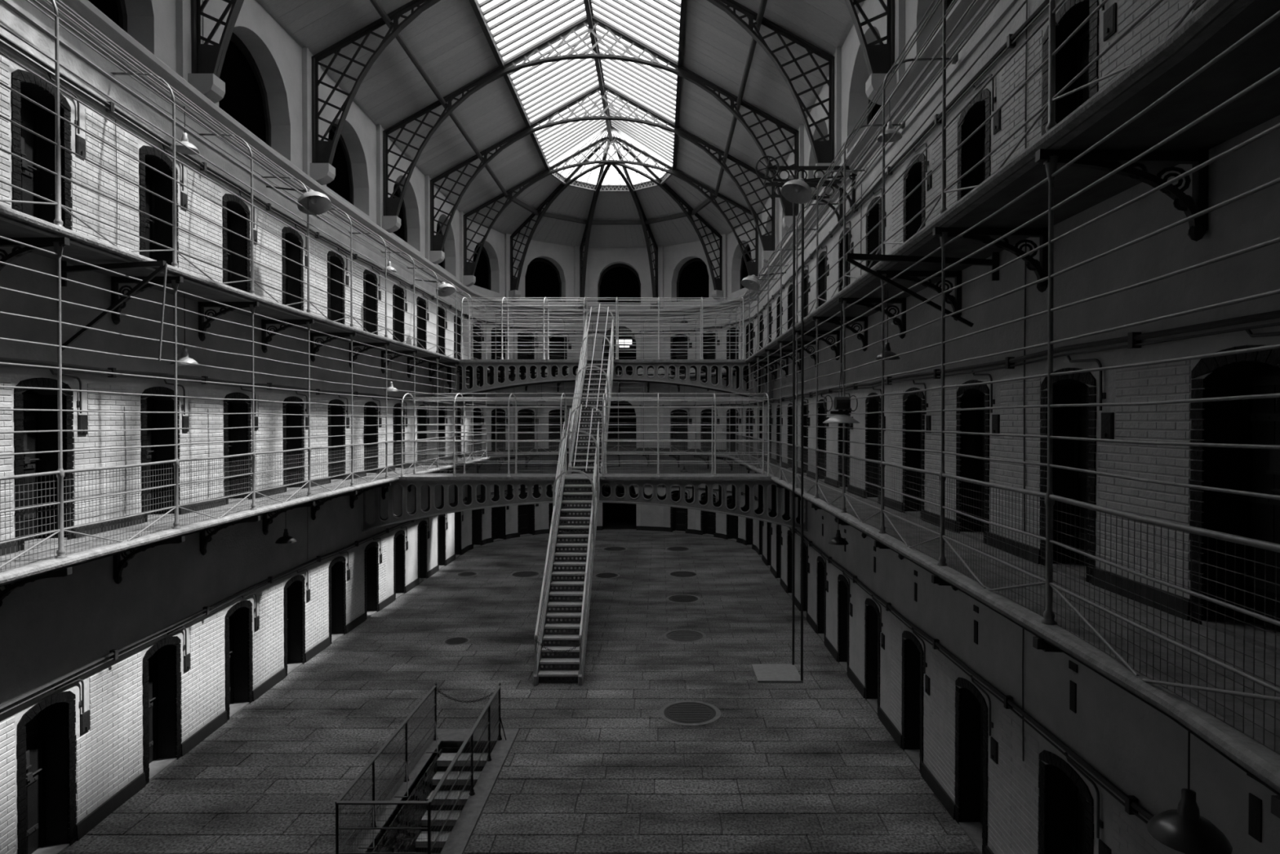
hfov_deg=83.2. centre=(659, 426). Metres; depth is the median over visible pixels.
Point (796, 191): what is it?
lamp
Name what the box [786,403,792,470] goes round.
door
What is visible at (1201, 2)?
door
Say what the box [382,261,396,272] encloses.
pendant lamp
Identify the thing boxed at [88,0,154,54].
window
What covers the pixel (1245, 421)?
door
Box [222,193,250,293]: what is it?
door
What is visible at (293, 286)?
door
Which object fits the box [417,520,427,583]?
door
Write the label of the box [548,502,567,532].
door
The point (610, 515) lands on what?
wall
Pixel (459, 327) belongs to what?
door
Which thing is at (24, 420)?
door
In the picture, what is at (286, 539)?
pendant lamp
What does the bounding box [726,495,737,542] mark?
door
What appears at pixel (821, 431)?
door
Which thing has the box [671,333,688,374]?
door
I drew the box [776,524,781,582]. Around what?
door
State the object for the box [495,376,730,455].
gallery railing
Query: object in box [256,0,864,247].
ceiling
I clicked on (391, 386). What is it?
pendant lamp
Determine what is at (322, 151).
roof truss
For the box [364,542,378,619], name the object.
door
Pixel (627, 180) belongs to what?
rib
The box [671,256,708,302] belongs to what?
window
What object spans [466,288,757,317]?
trim
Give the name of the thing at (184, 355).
pendant lamp
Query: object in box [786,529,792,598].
door
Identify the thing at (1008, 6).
trim
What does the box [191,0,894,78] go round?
roof truss
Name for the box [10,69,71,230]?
door
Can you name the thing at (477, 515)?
door
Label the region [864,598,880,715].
door
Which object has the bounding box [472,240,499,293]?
window
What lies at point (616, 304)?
bridge railing
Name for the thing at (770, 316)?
door
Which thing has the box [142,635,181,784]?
door
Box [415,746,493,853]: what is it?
steps
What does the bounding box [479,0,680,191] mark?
window
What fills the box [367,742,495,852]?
wall
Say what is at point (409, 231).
window
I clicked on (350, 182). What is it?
window
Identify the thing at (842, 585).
door
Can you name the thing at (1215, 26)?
walkway
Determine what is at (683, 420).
door
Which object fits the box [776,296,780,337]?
door
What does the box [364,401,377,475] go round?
door
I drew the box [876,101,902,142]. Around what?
pendant lamp
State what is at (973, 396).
door
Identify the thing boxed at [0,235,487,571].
gallery railing
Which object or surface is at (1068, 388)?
door
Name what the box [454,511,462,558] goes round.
door
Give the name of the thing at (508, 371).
baseboard
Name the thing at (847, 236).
door
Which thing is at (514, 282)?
rib
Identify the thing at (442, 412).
door
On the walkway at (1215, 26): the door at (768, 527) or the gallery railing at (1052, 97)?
the gallery railing at (1052, 97)
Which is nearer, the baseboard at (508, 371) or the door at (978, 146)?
the door at (978, 146)
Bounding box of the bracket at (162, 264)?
[61,260,167,360]
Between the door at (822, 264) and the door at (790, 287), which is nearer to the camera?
the door at (822, 264)
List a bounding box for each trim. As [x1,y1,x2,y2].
[0,0,465,304]
[36,0,470,297]
[465,302,756,323]
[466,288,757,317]
[751,0,995,297]
[756,0,1017,303]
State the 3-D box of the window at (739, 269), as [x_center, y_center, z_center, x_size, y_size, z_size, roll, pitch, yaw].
[3.954,-7.380,32.897,0.520,2.180,2.240,0,1,-18]
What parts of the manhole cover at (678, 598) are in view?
lid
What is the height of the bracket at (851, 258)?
1.080 m
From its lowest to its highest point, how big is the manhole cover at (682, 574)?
0.012 m
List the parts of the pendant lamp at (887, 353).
lamp shade, cord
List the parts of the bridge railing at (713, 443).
post, post, panel, panel, post, post, rail, rail, rail, rail, rail, rail, panel, handrail, rail, rail, rail, rail, panel, handrail, rail, rail, post, post, panel, panel, rail, post, post, rail, rail, post, post, panel, panel, post, rail, rail, rail, rail, rail, handrail, rail, rail, panel, handrail, rail, rail, rail, rail, rail, rail, panel, post, post, panel, panel, post, post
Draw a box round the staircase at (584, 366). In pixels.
[568,303,613,474]
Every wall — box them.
[0,0,475,853]
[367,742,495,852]
[464,217,757,546]
[747,0,1279,853]
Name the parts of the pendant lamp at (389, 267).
lamp shade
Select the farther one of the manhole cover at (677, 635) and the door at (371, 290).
the door at (371, 290)
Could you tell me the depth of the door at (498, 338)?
34.22 m
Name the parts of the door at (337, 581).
frame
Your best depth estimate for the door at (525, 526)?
35.68 m
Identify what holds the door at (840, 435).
in the wall at (1131, 757)
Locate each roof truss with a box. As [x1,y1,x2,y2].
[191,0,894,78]
[311,0,834,164]
[382,15,799,217]
[430,84,775,250]
[463,133,758,275]
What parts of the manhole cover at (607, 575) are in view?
lid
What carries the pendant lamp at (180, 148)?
hanging from the wall at (85, 633)
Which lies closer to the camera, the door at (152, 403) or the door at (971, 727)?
the door at (971, 727)
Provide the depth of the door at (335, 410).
19.03 m
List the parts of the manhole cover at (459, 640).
lid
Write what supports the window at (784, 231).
in the wall at (1131, 757)
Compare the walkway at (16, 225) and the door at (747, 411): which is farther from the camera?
the door at (747, 411)
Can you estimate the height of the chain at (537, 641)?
0.300 m
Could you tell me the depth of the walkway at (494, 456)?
34.72 m
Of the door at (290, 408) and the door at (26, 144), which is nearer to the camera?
the door at (26, 144)
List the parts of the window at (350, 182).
pane, frame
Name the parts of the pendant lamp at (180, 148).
lamp shade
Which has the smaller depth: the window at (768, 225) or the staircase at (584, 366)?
the staircase at (584, 366)
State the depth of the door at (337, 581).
19.08 m
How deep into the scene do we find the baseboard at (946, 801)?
13.07 m
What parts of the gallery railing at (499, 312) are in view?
rail, rail, handrail, rail, rail, rail, rail, rail, rail, rail, rail, rail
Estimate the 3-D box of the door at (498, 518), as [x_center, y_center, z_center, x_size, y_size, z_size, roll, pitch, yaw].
[-7.809,4.300,34.060,0.480,2.139,0.992,0,1,28]
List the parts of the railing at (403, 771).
post, panel, post, rail, rail, handrail, panel, handrail, rail, rail, panel, post, panel, post, post, panel, handrail, rail, rail, panel, post, post, panel, post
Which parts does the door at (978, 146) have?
frame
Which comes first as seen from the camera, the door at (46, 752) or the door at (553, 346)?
the door at (46, 752)
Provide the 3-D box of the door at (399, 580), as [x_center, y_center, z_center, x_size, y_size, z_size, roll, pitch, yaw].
[-8.620,4.405,23.204,0.480,2.139,0.992,0,1,0]
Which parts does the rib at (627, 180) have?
wall post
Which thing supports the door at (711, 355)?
in the wall at (610, 515)
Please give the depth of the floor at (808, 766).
12.89 m
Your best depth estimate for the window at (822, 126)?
20.71 m
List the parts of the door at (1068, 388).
frame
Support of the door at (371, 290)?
in the wall at (85, 633)
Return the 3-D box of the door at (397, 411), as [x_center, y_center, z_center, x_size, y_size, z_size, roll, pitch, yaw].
[-8.620,0.305,23.164,0.480,2.139,0.992,0,1,0]
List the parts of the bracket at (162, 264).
wall plate, arm, hanging rod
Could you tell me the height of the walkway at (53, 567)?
0.820 m
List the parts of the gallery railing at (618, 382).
post, panel, post, panel, post, panel, post, rail, rail, rail, rail, rail, rail, rail, rail, rail, rail, post, rail, rail, panel, post, panel, post, panel, post, panel, panel, post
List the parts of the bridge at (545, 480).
girder plate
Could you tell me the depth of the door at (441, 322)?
27.97 m
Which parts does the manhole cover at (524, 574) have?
lid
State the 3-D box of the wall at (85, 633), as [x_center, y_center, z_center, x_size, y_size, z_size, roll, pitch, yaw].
[-7.919,-1.784,13.798,1.242,14.700,35.050,0,1,0]
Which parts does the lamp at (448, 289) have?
lamp shade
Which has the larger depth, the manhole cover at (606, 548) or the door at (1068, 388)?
the manhole cover at (606, 548)
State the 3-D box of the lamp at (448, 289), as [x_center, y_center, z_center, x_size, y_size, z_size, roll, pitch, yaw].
[-7.655,-4.744,24.416,1.396,0.581,0.642,0,1,0]
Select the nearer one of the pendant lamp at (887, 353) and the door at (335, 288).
the pendant lamp at (887, 353)
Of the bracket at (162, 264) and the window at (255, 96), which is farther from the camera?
the window at (255, 96)
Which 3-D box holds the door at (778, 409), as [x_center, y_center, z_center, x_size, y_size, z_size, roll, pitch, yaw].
[4.420,0.284,25.404,0.480,2.139,0.992,0,1,0]
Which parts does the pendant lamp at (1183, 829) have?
cord, lamp shade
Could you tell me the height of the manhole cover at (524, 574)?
0.012 m
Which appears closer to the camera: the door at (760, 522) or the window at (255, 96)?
the window at (255, 96)
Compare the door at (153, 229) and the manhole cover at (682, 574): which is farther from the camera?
the manhole cover at (682, 574)
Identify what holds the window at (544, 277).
in the wall at (610, 515)
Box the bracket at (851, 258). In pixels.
[845,252,999,327]
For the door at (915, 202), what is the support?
in the wall at (1131, 757)
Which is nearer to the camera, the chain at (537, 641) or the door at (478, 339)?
the chain at (537, 641)
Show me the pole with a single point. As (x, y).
(780, 182)
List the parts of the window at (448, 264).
pane, frame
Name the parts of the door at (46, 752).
frame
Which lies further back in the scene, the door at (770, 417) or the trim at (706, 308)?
the trim at (706, 308)
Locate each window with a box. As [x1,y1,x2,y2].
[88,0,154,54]
[218,26,290,160]
[326,118,368,215]
[392,175,420,251]
[436,213,455,276]
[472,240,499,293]
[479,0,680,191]
[524,256,565,302]
[597,261,640,303]
[613,338,634,348]
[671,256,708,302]
[731,240,751,293]
[763,213,771,272]
[782,175,793,245]
[807,118,828,209]
[847,26,881,153]
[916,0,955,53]
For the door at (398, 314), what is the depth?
23.49 m
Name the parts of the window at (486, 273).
pane, frame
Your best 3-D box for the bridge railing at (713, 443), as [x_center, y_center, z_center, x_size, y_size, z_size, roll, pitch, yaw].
[-2.100,0.210,20.763,10.400,2.376,1.140,0,1,0]
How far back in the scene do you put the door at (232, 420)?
14.39 m
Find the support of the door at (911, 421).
in the wall at (1131, 757)
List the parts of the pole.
guide rod, guide rod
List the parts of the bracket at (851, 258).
arm, wall plate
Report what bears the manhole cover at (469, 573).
on the floor at (808, 766)
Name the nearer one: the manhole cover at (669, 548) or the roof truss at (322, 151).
the roof truss at (322, 151)
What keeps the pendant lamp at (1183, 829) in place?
hanging from the walkway at (1262, 763)
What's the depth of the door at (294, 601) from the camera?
16.78 m
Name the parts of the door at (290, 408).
frame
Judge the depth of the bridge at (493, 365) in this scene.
26.37 m
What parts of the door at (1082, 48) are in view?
frame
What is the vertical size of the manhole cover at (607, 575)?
0.012 m
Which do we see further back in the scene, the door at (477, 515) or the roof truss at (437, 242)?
the door at (477, 515)
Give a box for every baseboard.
[0,454,466,555]
[75,546,466,840]
[465,448,756,457]
[466,525,756,551]
[508,370,724,375]
[756,546,994,853]
[758,454,1191,620]
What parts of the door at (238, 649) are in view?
frame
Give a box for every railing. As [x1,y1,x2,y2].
[0,0,486,359]
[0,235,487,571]
[334,682,506,853]
[400,392,769,476]
[461,297,744,359]
[476,306,747,375]
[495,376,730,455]
[734,10,1279,754]
[735,0,1199,359]
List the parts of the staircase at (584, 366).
newel post, handrail, cage rail, cage rail, rail, rail, panel, cage rail, cage rail, newel post, cage rail, cage rail, cage rail, handrail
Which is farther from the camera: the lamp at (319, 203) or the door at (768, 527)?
the door at (768, 527)
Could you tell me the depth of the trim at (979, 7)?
11.76 m
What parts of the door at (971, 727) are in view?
frame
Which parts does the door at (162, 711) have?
frame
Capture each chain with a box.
[435,688,493,702]
[537,640,580,653]
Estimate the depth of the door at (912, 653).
12.37 m
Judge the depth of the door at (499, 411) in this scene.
34.26 m
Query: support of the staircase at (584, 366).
on the bridge at (545, 480)
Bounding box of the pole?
[755,155,855,680]
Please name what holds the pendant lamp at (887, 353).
hanging from the walkway at (1215, 26)
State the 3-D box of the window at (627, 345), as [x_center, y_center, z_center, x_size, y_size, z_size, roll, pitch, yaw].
[-2.065,-4.760,41.065,1.170,0.560,0.050,0,1,0]
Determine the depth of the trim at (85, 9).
12.71 m
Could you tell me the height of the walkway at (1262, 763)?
0.820 m
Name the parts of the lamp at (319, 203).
bulb, lamp shade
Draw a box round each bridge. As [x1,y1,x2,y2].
[362,473,808,531]
[431,359,773,402]
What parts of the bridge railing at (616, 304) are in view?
post, post, rail, post, post, rail, rail, rail, handrail, rail, rail, post, rail, post, post, post, rail, rail, rail, rail, rail, rail, rail, handrail, rail, rail, post, post, rail, rail, post, handrail, rail, rail, rail, rail, rail, post, post, post, post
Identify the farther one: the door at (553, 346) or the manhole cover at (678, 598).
the door at (553, 346)
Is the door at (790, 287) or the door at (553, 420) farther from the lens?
the door at (553, 420)
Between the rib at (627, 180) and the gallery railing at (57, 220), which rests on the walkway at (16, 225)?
the gallery railing at (57, 220)
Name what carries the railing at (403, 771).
on the floor at (808, 766)
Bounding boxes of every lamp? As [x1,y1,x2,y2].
[169,106,199,155]
[169,293,198,365]
[266,185,331,214]
[275,518,296,543]
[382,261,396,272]
[383,382,398,391]
[414,279,455,296]
[741,271,786,290]
[781,173,857,204]
[822,296,859,422]
[828,529,848,545]
[875,289,900,359]
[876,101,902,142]
[1146,730,1232,853]
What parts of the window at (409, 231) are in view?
pane, frame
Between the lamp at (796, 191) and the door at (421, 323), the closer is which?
the lamp at (796, 191)
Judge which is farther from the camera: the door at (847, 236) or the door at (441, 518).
the door at (441, 518)
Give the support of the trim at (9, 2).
attached to the wall at (85, 633)
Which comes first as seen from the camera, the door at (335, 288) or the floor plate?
the floor plate
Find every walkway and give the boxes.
[0,204,489,384]
[0,457,490,606]
[467,450,755,473]
[476,370,746,392]
[732,0,1279,384]
[732,457,1279,818]
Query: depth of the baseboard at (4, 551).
11.07 m
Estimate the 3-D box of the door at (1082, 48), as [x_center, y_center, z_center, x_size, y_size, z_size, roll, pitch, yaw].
[4.452,-3.342,7.449,0.480,2.139,0.992,0,1,0]
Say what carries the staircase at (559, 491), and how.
on the floor at (808, 766)
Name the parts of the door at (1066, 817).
frame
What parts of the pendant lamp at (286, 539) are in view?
lamp shade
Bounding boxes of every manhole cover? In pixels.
[442,636,470,644]
[455,571,478,576]
[509,570,541,577]
[593,572,620,578]
[601,546,627,551]
[658,700,720,725]
[662,629,706,642]
[664,546,691,551]
[665,594,701,603]
[667,570,698,577]
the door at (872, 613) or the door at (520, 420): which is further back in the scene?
the door at (520, 420)
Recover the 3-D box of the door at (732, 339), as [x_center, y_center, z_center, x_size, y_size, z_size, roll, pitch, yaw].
[3.609,-3.600,33.983,0.480,2.139,0.992,0,1,-28]
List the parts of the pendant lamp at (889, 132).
lamp shade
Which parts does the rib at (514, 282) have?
wall post, foot plate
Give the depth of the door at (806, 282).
21.25 m
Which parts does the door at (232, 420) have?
frame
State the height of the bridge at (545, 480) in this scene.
1.540 m
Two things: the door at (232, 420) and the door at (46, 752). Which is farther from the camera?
the door at (232, 420)
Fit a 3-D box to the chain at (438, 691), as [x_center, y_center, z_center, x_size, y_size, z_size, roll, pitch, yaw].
[-3.431,4.791,12.827,1.114,0.254,0.046,0,1,0]
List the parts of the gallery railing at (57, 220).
rail, rail, handrail, rail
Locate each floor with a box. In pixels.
[60,528,980,853]
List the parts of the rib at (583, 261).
wall post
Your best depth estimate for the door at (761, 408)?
30.25 m
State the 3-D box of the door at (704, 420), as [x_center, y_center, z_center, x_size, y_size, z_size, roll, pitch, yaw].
[2.533,0.185,35.501,0.480,2.139,0.992,-1,1,-44]
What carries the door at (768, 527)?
in the wall at (1131, 757)
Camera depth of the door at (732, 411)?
34.30 m
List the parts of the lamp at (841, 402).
lamp shade, hanging rod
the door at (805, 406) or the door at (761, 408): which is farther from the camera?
the door at (761, 408)
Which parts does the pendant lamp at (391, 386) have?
lamp shade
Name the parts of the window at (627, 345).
pane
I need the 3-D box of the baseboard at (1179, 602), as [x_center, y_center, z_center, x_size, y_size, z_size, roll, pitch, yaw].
[4.216,1.377,14.214,0.090,0.170,33.600,0,1,0]
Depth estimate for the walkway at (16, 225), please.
11.46 m
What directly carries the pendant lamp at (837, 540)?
hanging from the walkway at (1262, 763)
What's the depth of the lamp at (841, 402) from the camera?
11.96 m
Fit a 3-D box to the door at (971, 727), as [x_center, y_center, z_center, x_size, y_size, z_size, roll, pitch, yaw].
[4.441,4.536,9.765,0.480,2.139,0.992,0,1,0]
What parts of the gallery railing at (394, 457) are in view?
panel, post, panel, post, panel, rail, rail, rail, rail, rail, rail, rail, rail, rail, rail, rail, rail, handrail, post, panel, post, panel, post, panel, post, panel, post, panel, post, panel, post, panel, post, panel, post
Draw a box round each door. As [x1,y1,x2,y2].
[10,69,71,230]
[13,377,74,551]
[16,690,76,853]
[138,145,178,267]
[140,386,180,522]
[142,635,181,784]
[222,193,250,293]
[223,391,251,504]
[224,600,253,720]
[281,226,303,311]
[282,395,304,492]
[283,574,305,676]
[327,250,344,324]
[328,399,345,483]
[328,555,346,644]
[363,269,377,334]
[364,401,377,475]
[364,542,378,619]
[392,284,404,342]
[393,403,404,470]
[393,529,405,599]
[417,296,426,349]
[417,404,426,466]
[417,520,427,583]
[437,306,444,355]
[437,513,445,570]
[438,405,445,461]
[453,315,461,359]
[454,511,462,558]
[455,407,461,458]
[471,322,481,359]
[471,499,482,548]
[472,408,481,455]
[491,327,505,370]
[491,408,505,453]
[491,506,506,542]
[517,331,534,373]
[517,408,534,452]
[517,492,534,537]
[548,333,567,375]
[548,408,567,451]
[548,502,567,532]
[670,490,688,533]
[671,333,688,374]
[671,408,688,451]
[700,331,715,373]
[700,408,714,452]
[700,492,715,537]
[726,327,738,359]
[726,408,738,453]
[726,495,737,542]
[745,408,753,456]
[745,517,752,548]
[746,322,753,359]
[759,315,763,350]
[759,407,762,458]
[759,520,762,557]
[766,521,771,569]
[768,306,771,342]
[768,405,771,462]
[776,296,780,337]
[776,404,780,464]
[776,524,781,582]
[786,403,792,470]
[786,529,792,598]
[787,284,792,329]
[800,269,808,319]
[800,542,808,618]
[803,401,808,475]
[816,555,826,643]
[817,250,826,306]
[817,399,826,482]
[837,409,849,491]
[837,574,848,674]
[838,227,850,292]
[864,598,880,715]
[865,195,881,268]
[865,392,880,503]
[901,630,924,773]
[902,153,925,242]
[902,386,924,519]
[954,676,988,853]
[955,379,989,543]
[956,88,991,200]
[1038,750,1093,853]
[1039,367,1096,583]
[1041,0,1098,135]
[1188,344,1279,653]
[1192,0,1206,12]
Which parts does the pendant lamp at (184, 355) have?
lamp shade, cord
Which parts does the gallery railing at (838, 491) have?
post, panel, post, panel, post, panel, post, panel, post, panel, post, panel, post, panel, post, panel, post, panel, post, panel, post, panel, handrail, rail, rail, rail, rail, rail, rail, rail, rail, rail, rail, rail, rail, post, panel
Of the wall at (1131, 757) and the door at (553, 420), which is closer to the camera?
the wall at (1131, 757)
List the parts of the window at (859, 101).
frame, pane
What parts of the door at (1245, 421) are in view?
frame, lintel panel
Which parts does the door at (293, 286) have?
frame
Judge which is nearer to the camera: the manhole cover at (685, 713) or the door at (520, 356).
the manhole cover at (685, 713)
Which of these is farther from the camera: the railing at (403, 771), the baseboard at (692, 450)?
the baseboard at (692, 450)
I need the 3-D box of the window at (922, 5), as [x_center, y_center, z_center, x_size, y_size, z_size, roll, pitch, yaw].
[4.580,-7.165,10.771,0.520,2.180,2.700,0,1,0]
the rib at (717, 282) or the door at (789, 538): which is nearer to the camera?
the door at (789, 538)
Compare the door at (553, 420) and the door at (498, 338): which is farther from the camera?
the door at (553, 420)
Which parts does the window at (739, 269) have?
frame, pane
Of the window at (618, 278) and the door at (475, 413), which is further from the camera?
the window at (618, 278)
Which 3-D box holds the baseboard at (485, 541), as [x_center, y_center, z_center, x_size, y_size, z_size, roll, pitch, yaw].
[-2.100,5.258,34.159,12.620,0.220,6.215,0,1,0]
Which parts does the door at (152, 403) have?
frame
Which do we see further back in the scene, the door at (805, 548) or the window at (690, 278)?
the window at (690, 278)
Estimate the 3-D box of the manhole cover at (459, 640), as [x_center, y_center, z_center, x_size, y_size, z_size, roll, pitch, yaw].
[-5.238,5.510,18.541,0.683,0.012,0.683,0,1,0]
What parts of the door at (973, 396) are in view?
frame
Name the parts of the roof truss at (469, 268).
wall post, foot plate, web plate, web plate, web plate, web plate, foot plate, wall post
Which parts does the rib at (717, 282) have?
foot plate, wall post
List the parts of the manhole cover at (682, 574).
lid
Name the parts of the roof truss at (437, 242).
wall post, foot plate, web plate, web plate, web plate, web plate, foot plate, wall post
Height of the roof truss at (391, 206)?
6.091 m
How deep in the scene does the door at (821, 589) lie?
19.09 m
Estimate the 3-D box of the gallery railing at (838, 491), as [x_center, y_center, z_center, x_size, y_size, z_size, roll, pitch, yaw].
[3.049,-0.377,15.621,0.764,3.650,29.596,0,1,2]
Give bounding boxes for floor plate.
[751,663,803,682]
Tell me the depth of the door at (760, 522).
30.29 m
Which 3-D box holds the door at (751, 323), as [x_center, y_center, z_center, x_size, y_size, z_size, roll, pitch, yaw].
[4.226,-3.583,32.254,0.480,2.139,0.992,0,1,-11]
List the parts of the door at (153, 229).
frame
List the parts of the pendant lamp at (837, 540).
lamp shade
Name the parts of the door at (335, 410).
frame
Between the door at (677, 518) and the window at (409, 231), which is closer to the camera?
the window at (409, 231)
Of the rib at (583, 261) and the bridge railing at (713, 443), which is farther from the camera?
the rib at (583, 261)
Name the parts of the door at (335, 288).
frame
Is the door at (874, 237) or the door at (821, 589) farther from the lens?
the door at (821, 589)
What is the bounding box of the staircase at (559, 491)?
[533,404,600,685]
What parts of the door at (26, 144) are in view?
frame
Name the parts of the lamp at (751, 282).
lamp shade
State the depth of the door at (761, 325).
30.21 m
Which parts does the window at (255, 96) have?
pane, frame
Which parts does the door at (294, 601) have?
frame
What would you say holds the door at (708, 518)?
in the wall at (610, 515)
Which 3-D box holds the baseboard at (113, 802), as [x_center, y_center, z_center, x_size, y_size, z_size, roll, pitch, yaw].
[-7.984,5.457,13.710,0.529,0.220,34.695,0,1,-2]
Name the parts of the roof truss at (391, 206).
wall post, foot plate, web plate, web plate, web plate, web plate, foot plate, wall post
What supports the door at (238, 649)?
in the wall at (85, 633)
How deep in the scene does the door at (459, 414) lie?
30.25 m
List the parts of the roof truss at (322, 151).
wall post, foot plate, web plate, web plate, foot plate, wall post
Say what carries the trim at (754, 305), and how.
attached to the wall at (610, 515)
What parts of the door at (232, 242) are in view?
frame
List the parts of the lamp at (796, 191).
lamp shade, bulb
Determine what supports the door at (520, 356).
in the wall at (610, 515)
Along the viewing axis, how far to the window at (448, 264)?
29.94 m
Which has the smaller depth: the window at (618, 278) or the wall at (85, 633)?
the wall at (85, 633)
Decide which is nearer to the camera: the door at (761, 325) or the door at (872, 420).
the door at (872, 420)
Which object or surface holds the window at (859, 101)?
in the wall at (1131, 757)
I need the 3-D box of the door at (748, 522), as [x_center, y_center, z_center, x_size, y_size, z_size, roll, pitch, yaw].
[4.226,4.316,32.331,0.480,2.139,0.992,0,1,-11]
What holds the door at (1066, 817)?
in the wall at (1131, 757)
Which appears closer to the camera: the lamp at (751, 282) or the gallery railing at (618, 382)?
the lamp at (751, 282)
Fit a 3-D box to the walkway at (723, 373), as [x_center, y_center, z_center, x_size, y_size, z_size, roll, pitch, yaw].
[-2.100,-2.132,34.121,12.560,0.820,6.280,0,1,0]
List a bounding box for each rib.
[510,137,610,290]
[579,141,611,297]
[611,141,657,297]
[612,133,722,290]
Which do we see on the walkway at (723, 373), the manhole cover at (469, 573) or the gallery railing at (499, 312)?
the gallery railing at (499, 312)
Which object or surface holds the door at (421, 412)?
in the wall at (85, 633)
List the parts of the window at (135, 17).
pane, frame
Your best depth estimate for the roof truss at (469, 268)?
30.88 m
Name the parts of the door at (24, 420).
lintel panel, frame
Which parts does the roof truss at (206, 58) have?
wall post, foot plate, foot plate, wall post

